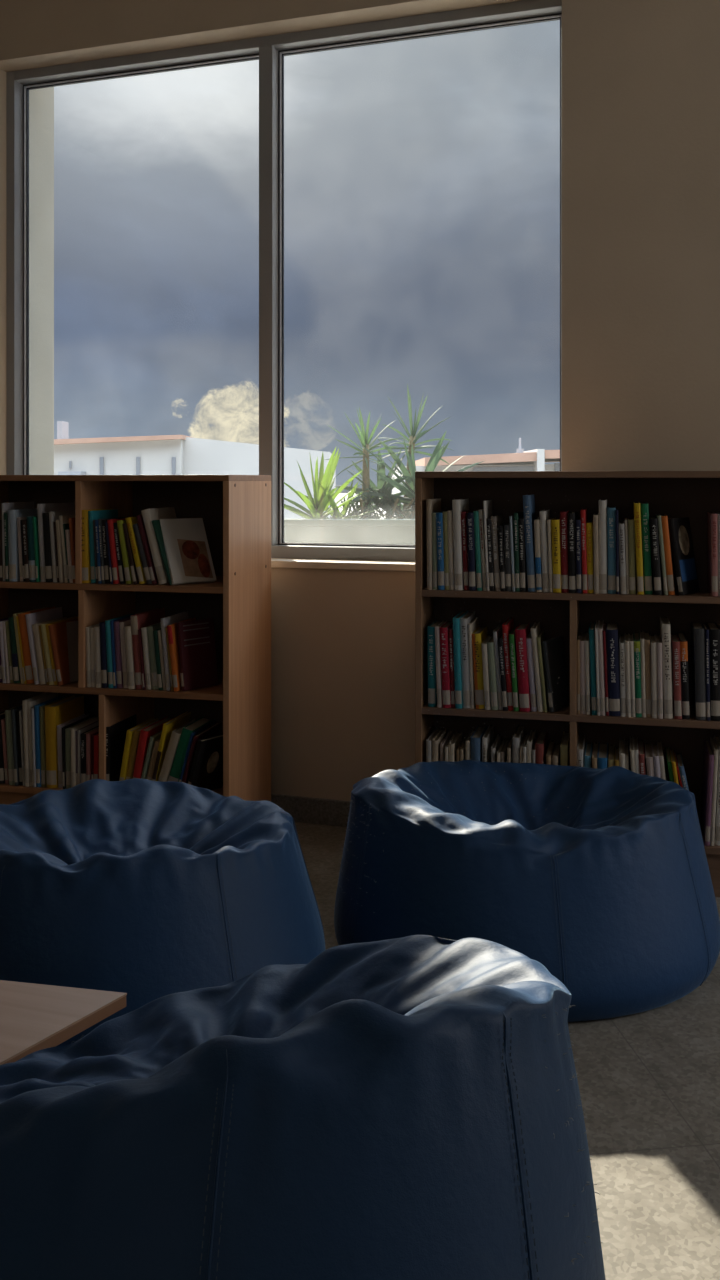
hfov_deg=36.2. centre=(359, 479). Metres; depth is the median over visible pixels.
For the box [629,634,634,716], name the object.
book
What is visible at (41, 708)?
book
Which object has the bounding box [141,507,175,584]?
book
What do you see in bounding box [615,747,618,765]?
book
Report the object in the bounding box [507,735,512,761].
book
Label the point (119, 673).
book
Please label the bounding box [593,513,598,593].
book
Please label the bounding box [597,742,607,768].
book
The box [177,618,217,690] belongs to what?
book
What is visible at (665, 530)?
book
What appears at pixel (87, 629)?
book
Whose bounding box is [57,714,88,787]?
book
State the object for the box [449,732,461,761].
book
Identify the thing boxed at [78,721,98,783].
book
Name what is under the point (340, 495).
ground
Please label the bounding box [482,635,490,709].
book
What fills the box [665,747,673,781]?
book
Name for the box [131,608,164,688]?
book
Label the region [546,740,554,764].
book
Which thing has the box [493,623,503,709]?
book
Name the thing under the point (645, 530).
book
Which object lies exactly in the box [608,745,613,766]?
book
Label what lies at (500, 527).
book
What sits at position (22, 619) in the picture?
book
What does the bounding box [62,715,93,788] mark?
book
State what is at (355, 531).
planter
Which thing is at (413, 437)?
dracaena plant
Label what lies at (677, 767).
book
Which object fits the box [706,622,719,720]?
book
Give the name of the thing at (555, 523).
book
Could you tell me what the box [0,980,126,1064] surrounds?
table
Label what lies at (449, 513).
book
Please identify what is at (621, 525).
book
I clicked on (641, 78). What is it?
wall
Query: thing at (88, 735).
book
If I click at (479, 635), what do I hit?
book
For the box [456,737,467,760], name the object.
book
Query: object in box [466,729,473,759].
book
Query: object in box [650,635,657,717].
book
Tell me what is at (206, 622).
print
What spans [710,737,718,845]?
book
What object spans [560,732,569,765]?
book
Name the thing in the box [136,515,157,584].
book
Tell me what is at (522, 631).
book
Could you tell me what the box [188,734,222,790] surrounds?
book
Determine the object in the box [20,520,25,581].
book
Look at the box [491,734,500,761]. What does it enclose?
book
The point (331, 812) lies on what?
baseboard
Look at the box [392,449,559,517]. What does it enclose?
building
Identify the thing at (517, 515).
book
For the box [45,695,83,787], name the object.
book
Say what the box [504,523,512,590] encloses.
book
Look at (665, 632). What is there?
book
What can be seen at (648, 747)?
book
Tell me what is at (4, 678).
book
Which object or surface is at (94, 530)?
book
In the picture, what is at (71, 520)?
book
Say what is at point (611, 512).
book
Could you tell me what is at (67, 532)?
book
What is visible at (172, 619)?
book
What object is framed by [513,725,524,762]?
book
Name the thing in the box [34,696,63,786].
book
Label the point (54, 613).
book
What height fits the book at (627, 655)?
0.203 m
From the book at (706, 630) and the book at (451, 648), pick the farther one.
the book at (451, 648)
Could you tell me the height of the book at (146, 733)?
0.187 m
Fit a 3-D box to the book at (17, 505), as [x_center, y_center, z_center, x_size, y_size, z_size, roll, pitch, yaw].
[-1.051,0.187,3.386,0.008,0.235,0.175,-1,0,14]
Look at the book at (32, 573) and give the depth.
3.28 m
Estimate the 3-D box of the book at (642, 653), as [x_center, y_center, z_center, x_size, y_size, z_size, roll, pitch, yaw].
[0.778,0.531,3.026,0.011,0.210,0.166,-1,0,14]
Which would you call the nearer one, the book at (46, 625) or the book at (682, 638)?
the book at (682, 638)
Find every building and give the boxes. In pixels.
[54,421,335,518]
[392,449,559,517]
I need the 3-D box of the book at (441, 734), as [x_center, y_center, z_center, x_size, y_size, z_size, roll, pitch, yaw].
[0.227,0.847,3.148,0.016,0.238,0.152,0,0,13]
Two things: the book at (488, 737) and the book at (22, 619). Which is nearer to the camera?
the book at (488, 737)
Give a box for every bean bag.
[0,778,324,1045]
[0,935,605,1279]
[334,760,719,1021]
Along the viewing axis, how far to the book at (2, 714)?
3.31 m
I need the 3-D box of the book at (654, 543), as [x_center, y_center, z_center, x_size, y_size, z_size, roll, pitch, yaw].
[0.811,0.205,3.024,0.030,0.204,0.183,0,0,14]
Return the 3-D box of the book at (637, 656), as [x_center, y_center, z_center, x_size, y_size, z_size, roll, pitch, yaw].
[0.766,0.534,3.035,0.016,0.204,0.177,-1,0,14]
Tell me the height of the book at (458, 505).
0.252 m
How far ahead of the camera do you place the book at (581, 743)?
3.01 m
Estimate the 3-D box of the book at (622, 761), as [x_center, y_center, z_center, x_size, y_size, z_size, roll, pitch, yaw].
[0.729,0.852,3.045,0.024,0.229,0.176,0,0,13]
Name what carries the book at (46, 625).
on the bookcase at (235, 510)
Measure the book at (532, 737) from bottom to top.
0.247 m
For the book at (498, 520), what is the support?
on the bookcase at (675, 494)
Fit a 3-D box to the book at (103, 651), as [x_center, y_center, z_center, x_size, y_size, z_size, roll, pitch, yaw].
[-0.731,0.514,3.312,0.026,0.191,0.190,0,0,14]
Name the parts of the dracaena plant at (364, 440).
stem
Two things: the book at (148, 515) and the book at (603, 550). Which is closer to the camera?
the book at (603, 550)
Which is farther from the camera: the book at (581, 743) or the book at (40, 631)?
the book at (40, 631)
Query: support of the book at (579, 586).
on the bookcase at (675, 494)
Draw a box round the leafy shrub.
[326,481,414,518]
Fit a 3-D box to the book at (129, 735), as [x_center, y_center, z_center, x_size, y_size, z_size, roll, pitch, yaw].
[-0.665,0.822,3.296,0.044,0.184,0.189,0,0,13]
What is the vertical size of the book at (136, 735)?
0.184 m
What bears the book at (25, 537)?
on the bookcase at (235, 510)
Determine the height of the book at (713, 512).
0.218 m
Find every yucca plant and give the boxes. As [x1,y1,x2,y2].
[284,448,379,518]
[334,430,483,518]
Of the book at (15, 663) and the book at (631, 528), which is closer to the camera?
the book at (631, 528)
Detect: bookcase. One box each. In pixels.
[0,475,270,804]
[415,471,719,896]
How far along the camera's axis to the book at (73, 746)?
3.25 m
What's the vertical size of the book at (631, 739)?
0.240 m
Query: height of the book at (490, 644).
0.187 m
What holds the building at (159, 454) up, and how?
on the ground
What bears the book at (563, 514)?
on the bookcase at (675, 494)
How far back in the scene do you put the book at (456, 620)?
3.06 m
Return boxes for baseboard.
[271,793,350,826]
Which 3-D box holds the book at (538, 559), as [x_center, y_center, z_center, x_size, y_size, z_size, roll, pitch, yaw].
[0.506,0.208,3.090,0.022,0.198,0.156,0,0,14]
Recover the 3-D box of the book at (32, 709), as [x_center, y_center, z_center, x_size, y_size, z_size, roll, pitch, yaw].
[-0.952,0.798,3.360,0.007,0.233,0.180,-2,0,13]
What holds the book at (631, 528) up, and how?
on the bookcase at (675, 494)
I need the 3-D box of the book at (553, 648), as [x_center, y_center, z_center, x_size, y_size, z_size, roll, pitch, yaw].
[0.547,0.539,3.065,0.035,0.194,0.121,0,0,33]
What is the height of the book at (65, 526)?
0.174 m
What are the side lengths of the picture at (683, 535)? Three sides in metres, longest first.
0.080 x 0.072 x 0.001 m
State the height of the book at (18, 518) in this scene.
0.192 m
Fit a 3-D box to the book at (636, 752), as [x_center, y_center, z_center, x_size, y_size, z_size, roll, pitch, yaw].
[0.767,0.847,3.030,0.026,0.239,0.156,0,0,14]
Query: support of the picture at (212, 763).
attached to the book at (207, 766)
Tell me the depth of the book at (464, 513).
3.06 m
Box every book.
[0,520,2,580]
[0,617,8,681]
[0,620,7,682]
[0,711,4,783]
[1,718,8,783]
[2,502,33,580]
[2,621,9,682]
[4,513,8,581]
[5,621,13,682]
[5,704,21,784]
[8,509,37,581]
[8,617,20,682]
[11,705,22,785]
[13,607,46,683]
[16,616,26,683]
[16,710,22,784]
[17,516,33,581]
[18,607,54,683]
[19,709,24,785]
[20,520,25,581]
[22,520,29,581]
[22,692,51,786]
[25,607,62,684]
[27,516,37,581]
[27,692,57,785]
[31,708,35,786]
[32,617,66,684]
[33,517,40,581]
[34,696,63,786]
[37,502,73,581]
[39,625,48,684]
[39,696,70,786]
[41,616,75,684]
[43,513,52,581]
[45,617,77,684]
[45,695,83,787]
[48,618,77,685]
[49,511,74,582]
[53,522,58,582]
[56,520,64,582]
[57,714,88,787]
[59,515,74,582]
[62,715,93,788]
[63,523,68,582]
[65,530,72,582]
[65,716,98,788]
[69,518,74,582]
[71,718,98,787]
[75,720,98,784]
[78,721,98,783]
[81,725,98,782]
[82,508,111,582]
[85,624,98,686]
[86,728,98,780]
[88,509,117,582]
[90,625,98,686]
[91,731,98,779]
[93,520,97,582]
[94,626,101,687]
[94,734,98,778]
[95,520,101,583]
[98,517,124,583]
[99,621,107,687]
[102,518,123,583]
[105,522,112,583]
[105,614,132,687]
[106,714,135,780]
[107,518,125,583]
[110,614,134,687]
[113,522,125,583]
[114,617,130,687]
[117,520,132,583]
[119,620,130,687]
[119,717,156,780]
[123,523,138,583]
[124,625,135,688]
[125,517,146,583]
[126,718,158,779]
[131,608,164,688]
[132,523,151,584]
[133,716,173,778]
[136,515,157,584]
[138,629,145,689]
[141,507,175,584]
[141,622,160,689]
[141,731,161,778]
[146,739,159,779]
[147,623,160,689]
[151,711,190,780]
[152,518,176,584]
[153,628,162,689]
[157,630,165,689]
[158,719,194,781]
[159,518,216,584]
[161,611,188,690]
[165,627,173,690]
[167,618,195,690]
[168,716,212,781]
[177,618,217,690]
[179,720,215,781]
[182,722,220,783]
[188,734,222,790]
[426,498,440,589]
[426,727,440,761]
[427,620,441,706]
[432,511,443,589]
[432,729,445,761]
[435,620,446,707]
[436,511,444,589]
[439,621,452,707]
[440,730,452,760]
[443,511,448,589]
[445,734,453,760]
[447,510,454,589]
[449,627,454,707]
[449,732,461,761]
[452,499,468,589]
[453,611,467,708]
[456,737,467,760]
[460,612,474,707]
[460,741,465,760]
[461,510,472,589]
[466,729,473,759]
[467,512,476,590]
[468,617,478,708]
[471,725,486,761]
[472,626,487,708]
[473,510,482,590]
[479,509,486,590]
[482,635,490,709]
[482,725,493,761]
[483,500,492,590]
[486,518,494,590]
[487,636,498,709]
[491,515,502,590]
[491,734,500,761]
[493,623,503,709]
[497,739,505,761]
[498,524,505,590]
[498,633,507,710]
[500,738,509,761]
[502,617,513,710]
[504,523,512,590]
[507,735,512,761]
[509,515,514,591]
[509,627,519,710]
[513,511,523,591]
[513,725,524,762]
[515,623,530,711]
[518,517,527,591]
[520,733,527,762]
[523,494,535,591]
[523,735,528,762]
[526,632,537,711]
[527,730,535,762]
[531,622,543,711]
[532,738,536,762]
[534,518,542,591]
[536,730,547,763]
[537,630,548,712]
[539,510,549,591]
[542,636,569,711]
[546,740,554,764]
[547,518,553,591]
[551,518,560,592]
[552,743,560,764]
[560,510,569,592]
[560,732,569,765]
[568,511,577,592]
[576,518,582,592]
[577,632,581,713]
[577,735,584,766]
[580,632,586,713]
[581,508,587,592]
[584,742,591,767]
[585,633,590,714]
[586,521,593,592]
[589,622,596,714]
[592,742,597,768]
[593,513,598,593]
[595,621,599,715]
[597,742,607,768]
[598,620,605,715]
[599,499,607,593]
[603,624,608,715]
[606,622,620,715]
[607,506,615,593]
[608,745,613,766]
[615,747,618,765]
[616,509,618,593]
[619,521,625,593]
[619,634,625,716]
[619,739,625,768]
[625,519,628,593]
[625,633,630,716]
[625,741,628,769]
[628,518,635,593]
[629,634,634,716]
[630,736,634,771]
[633,502,643,594]
[633,632,641,716]
[633,738,639,773]
[638,739,645,774]
[640,502,652,593]
[640,631,645,717]
[644,631,651,716]
[645,743,654,776]
[649,516,661,594]
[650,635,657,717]
[652,744,660,777]
[655,635,662,718]
[656,514,667,594]
[657,741,665,779]
[660,617,672,718]
[661,514,674,594]
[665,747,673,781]
[668,517,699,594]
[670,749,678,784]
[671,634,681,718]
[674,752,682,787]
[676,753,688,790]
[677,632,689,718]
[691,622,705,719]
[700,739,713,845]
[701,623,709,720]
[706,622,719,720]
[707,512,717,595]
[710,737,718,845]
[713,512,719,595]
[714,735,719,845]
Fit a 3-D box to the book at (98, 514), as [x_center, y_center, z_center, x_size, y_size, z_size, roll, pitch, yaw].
[-0.771,0.197,3.319,0.024,0.214,0.170,0,0,14]
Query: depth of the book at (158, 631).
3.19 m
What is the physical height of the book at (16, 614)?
0.208 m
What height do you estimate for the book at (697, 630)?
0.242 m
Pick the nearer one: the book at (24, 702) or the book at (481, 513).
the book at (481, 513)
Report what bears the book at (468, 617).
on the bookcase at (675, 494)
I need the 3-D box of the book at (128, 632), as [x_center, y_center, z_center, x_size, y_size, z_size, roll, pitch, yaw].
[-0.652,0.518,3.284,0.033,0.183,0.172,0,0,14]
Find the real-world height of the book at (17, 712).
0.220 m
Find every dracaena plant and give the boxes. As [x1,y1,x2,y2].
[326,408,401,517]
[372,384,453,518]
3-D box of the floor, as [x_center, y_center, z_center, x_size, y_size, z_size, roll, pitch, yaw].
[-0.331,1.160,0.585,6.600,0.120,6.500,0,0,18]
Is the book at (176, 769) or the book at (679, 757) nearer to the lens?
the book at (679, 757)
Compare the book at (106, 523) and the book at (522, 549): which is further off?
the book at (106, 523)
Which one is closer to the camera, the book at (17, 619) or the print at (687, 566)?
the print at (687, 566)
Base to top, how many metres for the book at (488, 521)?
0.200 m
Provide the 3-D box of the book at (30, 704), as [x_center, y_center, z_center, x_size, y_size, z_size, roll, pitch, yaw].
[-0.965,0.788,3.363,0.020,0.252,0.167,0,0,14]
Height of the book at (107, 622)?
0.198 m
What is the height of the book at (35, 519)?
0.195 m
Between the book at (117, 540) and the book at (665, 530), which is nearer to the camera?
the book at (665, 530)
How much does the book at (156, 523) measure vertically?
0.188 m
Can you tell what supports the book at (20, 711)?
on the bookcase at (235, 510)
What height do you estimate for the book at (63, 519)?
0.198 m
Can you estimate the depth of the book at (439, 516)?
3.07 m
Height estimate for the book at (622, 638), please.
0.198 m
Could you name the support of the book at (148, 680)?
on the bookcase at (235, 510)
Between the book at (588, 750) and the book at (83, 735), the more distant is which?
the book at (83, 735)
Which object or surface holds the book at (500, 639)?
on the bookcase at (675, 494)
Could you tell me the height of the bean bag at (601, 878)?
0.405 m
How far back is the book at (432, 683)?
3.08 m
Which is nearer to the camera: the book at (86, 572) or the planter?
the book at (86, 572)
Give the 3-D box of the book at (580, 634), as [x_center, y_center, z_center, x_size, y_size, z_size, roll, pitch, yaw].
[0.614,0.536,3.074,0.008,0.201,0.173,0,0,14]
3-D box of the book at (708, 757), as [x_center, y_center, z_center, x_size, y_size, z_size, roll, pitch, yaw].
[0.944,0.846,2.993,0.024,0.240,0.184,0,0,14]
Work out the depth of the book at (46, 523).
3.27 m
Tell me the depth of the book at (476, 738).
3.06 m
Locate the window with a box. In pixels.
[6,0,561,571]
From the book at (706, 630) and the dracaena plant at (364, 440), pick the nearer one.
the book at (706, 630)
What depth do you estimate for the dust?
2.27 m
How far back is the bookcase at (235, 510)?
3.32 m
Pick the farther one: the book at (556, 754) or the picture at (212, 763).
the picture at (212, 763)
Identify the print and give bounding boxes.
[183,622,209,645]
[679,558,696,581]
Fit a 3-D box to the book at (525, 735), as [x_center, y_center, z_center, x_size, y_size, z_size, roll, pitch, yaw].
[0.463,0.850,3.103,0.009,0.232,0.166,0,0,14]
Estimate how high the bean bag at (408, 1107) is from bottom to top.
0.671 m
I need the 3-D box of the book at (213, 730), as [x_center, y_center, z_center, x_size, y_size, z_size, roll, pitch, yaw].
[-0.473,0.824,3.251,0.059,0.180,0.193,0,0,13]
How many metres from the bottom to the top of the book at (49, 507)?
0.234 m
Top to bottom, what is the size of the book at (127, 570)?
0.187 m
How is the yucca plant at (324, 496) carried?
in the planter
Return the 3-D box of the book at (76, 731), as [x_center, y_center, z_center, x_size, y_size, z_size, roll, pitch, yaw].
[-0.815,0.828,3.337,0.007,0.173,0.185,-1,0,14]
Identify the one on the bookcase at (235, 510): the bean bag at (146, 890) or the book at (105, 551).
the book at (105, 551)
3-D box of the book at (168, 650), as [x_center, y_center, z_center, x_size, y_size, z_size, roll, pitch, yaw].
[-0.530,0.518,3.269,0.024,0.182,0.188,0,0,13]
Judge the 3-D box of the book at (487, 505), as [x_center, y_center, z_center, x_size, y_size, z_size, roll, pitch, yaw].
[0.368,0.182,3.122,0.016,0.249,0.168,0,0,14]
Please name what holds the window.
in the wall at (641, 78)
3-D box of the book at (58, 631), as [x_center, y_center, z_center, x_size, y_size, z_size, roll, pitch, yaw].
[-0.882,0.519,3.347,0.047,0.180,0.185,0,0,14]
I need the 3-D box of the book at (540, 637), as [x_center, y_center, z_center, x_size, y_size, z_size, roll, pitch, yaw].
[0.515,0.534,3.082,0.028,0.205,0.148,0,0,14]
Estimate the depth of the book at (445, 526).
3.07 m
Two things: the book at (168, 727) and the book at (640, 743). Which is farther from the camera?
the book at (168, 727)
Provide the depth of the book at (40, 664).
3.27 m
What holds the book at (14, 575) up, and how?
on the bookcase at (235, 510)
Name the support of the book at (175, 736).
on the bookcase at (235, 510)
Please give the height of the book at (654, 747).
0.228 m
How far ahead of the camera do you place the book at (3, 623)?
3.30 m
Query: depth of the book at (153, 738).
3.19 m
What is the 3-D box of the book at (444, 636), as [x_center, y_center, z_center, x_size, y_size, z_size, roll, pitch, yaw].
[0.254,0.524,3.140,0.032,0.224,0.151,0,0,13]
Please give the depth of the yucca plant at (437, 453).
5.06 m
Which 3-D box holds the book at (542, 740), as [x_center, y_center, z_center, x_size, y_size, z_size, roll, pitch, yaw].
[0.511,0.845,3.091,0.022,0.243,0.168,0,0,13]
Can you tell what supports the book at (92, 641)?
on the bookcase at (235, 510)
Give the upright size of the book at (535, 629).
0.229 m
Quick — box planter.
[284,519,414,545]
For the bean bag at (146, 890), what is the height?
0.442 m
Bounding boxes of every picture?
[177,539,212,577]
[207,751,218,772]
[679,526,688,554]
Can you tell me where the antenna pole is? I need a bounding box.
[517,438,522,452]
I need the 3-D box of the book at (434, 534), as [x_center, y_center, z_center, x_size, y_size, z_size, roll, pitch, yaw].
[0.229,0.200,3.167,0.013,0.215,0.182,-1,0,13]
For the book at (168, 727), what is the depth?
3.20 m
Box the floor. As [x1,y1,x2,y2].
[293,822,719,1279]
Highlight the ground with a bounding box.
[336,493,395,518]
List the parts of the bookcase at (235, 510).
panel, shelf, shelf, panel, panel, panel, panel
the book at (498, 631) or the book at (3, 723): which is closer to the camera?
the book at (498, 631)
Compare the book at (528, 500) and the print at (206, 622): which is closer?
the book at (528, 500)
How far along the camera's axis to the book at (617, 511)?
2.96 m
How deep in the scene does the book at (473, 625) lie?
3.06 m
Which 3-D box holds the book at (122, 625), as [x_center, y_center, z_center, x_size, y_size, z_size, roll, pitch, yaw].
[-0.672,0.513,3.297,0.027,0.192,0.172,0,0,13]
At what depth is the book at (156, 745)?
3.19 m
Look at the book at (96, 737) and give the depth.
3.24 m
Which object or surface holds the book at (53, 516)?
on the bookcase at (235, 510)
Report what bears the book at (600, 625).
on the bookcase at (675, 494)
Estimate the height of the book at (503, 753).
0.214 m
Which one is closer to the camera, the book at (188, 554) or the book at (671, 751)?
the book at (671, 751)
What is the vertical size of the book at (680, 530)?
0.205 m
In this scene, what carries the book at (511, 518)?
on the bookcase at (675, 494)
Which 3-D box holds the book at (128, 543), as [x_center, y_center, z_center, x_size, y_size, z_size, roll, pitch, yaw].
[-0.651,0.215,3.293,0.046,0.178,0.182,0,0,14]
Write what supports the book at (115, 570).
on the bookcase at (235, 510)
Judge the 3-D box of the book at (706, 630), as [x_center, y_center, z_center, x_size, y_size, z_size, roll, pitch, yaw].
[0.938,0.516,2.983,0.010,0.240,0.156,-1,0,14]
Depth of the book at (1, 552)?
3.30 m
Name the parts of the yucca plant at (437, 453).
stem, stem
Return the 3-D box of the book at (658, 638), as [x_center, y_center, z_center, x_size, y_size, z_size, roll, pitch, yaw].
[0.819,0.535,3.011,0.014,0.202,0.162,-1,0,13]
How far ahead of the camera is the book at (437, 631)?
3.07 m
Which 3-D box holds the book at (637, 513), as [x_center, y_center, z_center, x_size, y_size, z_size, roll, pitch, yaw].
[0.769,0.185,3.036,0.026,0.245,0.186,0,0,13]
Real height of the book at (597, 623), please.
0.234 m
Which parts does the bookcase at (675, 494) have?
panel, panel, shelf, shelf, panel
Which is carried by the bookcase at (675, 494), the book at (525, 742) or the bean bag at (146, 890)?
the book at (525, 742)
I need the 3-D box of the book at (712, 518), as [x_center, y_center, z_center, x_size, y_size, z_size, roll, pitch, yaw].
[0.955,0.199,2.981,0.016,0.217,0.160,0,0,13]
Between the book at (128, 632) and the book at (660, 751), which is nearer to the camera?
the book at (660, 751)
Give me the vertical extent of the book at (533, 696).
0.201 m
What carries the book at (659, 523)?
on the bookcase at (675, 494)
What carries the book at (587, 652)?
on the bookcase at (675, 494)
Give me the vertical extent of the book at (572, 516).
0.218 m
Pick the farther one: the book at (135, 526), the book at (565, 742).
the book at (135, 526)
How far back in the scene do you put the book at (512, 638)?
3.03 m
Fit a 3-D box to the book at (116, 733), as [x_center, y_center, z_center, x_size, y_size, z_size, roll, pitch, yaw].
[-0.721,0.819,3.312,0.016,0.190,0.185,0,0,14]
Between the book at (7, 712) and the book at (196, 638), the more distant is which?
the book at (7, 712)
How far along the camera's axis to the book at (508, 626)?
3.04 m
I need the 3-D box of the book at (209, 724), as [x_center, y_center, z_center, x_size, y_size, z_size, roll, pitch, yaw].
[-0.484,0.821,3.253,0.054,0.187,0.190,0,0,13]
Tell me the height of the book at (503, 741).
0.213 m
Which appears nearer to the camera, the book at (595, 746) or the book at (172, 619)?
the book at (595, 746)
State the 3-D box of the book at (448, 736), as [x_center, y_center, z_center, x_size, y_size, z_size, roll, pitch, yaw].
[0.250,0.853,3.167,0.009,0.227,0.182,0,0,13]
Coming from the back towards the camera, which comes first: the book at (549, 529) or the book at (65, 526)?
the book at (65, 526)
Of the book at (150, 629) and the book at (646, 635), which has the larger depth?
the book at (150, 629)
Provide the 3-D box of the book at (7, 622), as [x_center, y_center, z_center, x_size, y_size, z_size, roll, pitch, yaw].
[-1.032,0.517,3.389,0.027,0.184,0.182,0,0,14]
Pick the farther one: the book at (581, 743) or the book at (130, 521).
the book at (130, 521)
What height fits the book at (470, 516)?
0.216 m
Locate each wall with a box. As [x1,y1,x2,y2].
[0,0,719,800]
[29,87,53,474]
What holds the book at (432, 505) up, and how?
on the bookcase at (675, 494)
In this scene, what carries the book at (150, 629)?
on the bookcase at (235, 510)
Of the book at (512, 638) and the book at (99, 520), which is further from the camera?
the book at (99, 520)
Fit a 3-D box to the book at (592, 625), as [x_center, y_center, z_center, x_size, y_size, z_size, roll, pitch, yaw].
[0.650,0.521,3.059,0.022,0.230,0.169,0,0,14]
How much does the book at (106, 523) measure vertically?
0.182 m
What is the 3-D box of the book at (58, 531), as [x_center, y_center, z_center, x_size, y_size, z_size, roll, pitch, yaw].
[-0.872,0.211,3.337,0.023,0.187,0.170,0,0,14]
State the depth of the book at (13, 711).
3.29 m
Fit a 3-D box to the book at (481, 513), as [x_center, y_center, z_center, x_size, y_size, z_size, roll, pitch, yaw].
[0.359,0.195,3.131,0.023,0.225,0.169,0,0,14]
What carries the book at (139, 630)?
on the bookcase at (235, 510)
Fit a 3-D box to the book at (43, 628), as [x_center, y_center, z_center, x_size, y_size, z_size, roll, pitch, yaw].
[-0.908,0.519,3.360,0.043,0.181,0.194,0,0,14]
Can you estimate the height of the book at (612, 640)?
0.233 m
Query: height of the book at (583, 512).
0.226 m
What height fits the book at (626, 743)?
0.224 m
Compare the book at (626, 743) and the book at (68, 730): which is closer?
the book at (626, 743)
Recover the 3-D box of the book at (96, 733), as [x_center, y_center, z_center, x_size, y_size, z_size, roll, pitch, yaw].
[-0.767,0.833,3.326,0.008,0.163,0.183,0,0,14]
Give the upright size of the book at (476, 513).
0.220 m
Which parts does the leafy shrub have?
stem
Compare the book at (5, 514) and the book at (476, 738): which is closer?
the book at (476, 738)
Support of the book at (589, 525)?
on the bookcase at (675, 494)
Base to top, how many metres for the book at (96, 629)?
0.177 m
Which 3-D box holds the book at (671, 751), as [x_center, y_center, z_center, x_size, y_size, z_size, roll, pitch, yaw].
[0.866,0.858,2.992,0.040,0.216,0.148,0,0,14]
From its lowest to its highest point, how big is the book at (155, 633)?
0.173 m
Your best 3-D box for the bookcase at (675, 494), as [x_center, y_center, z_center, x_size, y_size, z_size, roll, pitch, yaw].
[0.629,0.538,3.085,0.920,1.124,0.236,0,0,14]
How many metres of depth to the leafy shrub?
5.03 m
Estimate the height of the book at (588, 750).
0.217 m
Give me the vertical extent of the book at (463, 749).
0.214 m
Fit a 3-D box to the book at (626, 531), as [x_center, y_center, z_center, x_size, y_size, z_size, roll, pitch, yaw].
[0.739,0.207,3.044,0.008,0.200,0.172,-2,0,14]
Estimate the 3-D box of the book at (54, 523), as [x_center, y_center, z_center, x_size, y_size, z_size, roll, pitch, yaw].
[-0.878,0.214,3.356,0.019,0.180,0.196,0,0,14]
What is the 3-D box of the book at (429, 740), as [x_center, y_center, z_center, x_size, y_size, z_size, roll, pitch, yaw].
[0.214,0.848,3.166,0.015,0.236,0.181,-1,0,13]
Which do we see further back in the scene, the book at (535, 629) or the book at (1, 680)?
the book at (1, 680)
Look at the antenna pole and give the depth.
30.54 m
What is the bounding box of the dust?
[416,500,571,825]
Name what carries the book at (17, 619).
on the bookcase at (235, 510)
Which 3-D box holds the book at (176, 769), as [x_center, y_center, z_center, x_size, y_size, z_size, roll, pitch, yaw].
[-0.506,0.815,3.254,0.087,0.199,0.164,0,0,13]
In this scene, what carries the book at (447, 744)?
on the bookcase at (675, 494)
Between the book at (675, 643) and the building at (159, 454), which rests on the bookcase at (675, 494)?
the book at (675, 643)
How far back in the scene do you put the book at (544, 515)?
3.01 m
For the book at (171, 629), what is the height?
0.190 m
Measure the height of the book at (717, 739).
0.253 m
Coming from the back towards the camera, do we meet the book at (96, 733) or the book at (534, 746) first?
the book at (96, 733)
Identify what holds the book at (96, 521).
on the bookcase at (235, 510)
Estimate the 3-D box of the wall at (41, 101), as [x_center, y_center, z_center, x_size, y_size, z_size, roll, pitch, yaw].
[0.663,-0.425,3.558,6.600,3.050,0.230,0,0,18]
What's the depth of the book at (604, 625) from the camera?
2.97 m
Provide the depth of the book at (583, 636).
2.99 m
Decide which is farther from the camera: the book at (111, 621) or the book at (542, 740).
the book at (111, 621)
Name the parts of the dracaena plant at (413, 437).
stem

